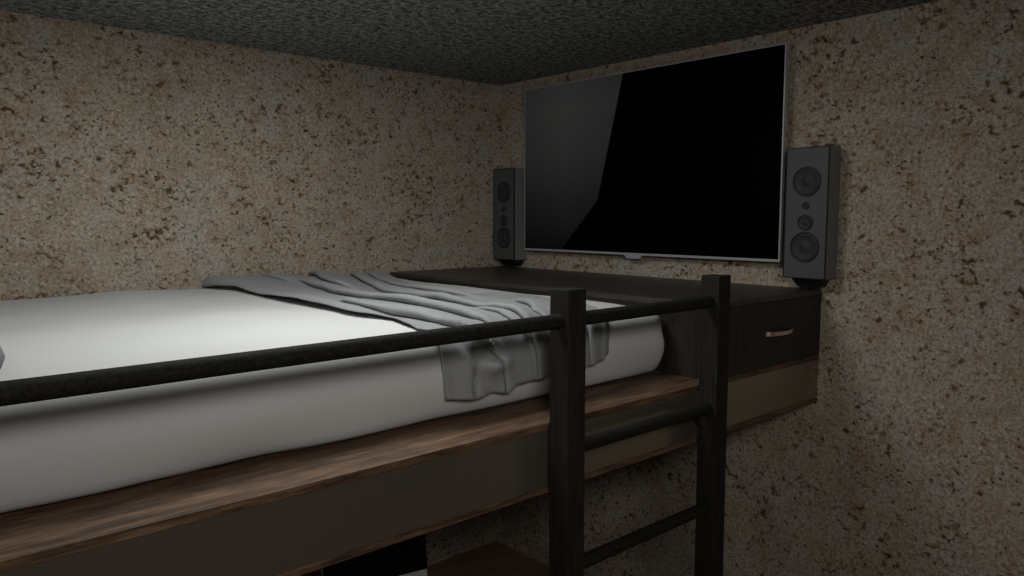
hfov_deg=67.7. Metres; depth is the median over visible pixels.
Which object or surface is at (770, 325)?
base cabinet
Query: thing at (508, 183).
wall speaker
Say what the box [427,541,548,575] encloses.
floor
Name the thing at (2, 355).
pillow
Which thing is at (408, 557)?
monitor
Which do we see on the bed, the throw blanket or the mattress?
the mattress
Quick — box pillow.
[0,346,4,368]
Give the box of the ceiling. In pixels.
[0,0,939,85]
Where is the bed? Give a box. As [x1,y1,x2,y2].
[0,354,818,575]
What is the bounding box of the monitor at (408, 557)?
[320,534,426,575]
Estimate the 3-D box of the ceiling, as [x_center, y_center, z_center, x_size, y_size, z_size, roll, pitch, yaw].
[0.161,-0.888,1.209,3.900,0.100,5.000,-5,7,-42]
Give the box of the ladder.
[548,274,730,575]
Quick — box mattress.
[0,278,663,512]
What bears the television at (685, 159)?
attached to the wall at (908, 458)
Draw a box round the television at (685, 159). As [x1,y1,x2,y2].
[524,42,788,261]
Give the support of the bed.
on the floor
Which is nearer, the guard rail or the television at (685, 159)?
the guard rail
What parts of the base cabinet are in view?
drawer, handle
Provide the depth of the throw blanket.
2.25 m
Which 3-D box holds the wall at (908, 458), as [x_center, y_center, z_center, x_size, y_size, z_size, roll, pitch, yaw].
[1.609,0.341,2.561,0.100,2.600,4.900,-5,7,-42]
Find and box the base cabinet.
[390,266,821,378]
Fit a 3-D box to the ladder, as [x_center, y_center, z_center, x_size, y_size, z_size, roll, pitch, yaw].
[0.378,0.826,2.215,0.719,1.699,0.083,-5,7,-42]
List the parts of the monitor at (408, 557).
casing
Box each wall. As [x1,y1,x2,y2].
[0,10,500,575]
[501,0,1023,575]
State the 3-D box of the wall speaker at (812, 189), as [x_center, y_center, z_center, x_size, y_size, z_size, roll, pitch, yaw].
[1.148,-0.266,2.869,0.099,0.520,0.210,-5,7,-42]
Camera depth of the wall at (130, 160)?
3.23 m
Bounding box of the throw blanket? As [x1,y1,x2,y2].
[202,270,609,399]
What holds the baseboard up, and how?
attached to the wall at (908, 458)
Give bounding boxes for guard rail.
[0,314,564,406]
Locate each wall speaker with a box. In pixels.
[493,168,526,265]
[783,145,840,287]
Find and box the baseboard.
[496,531,596,575]

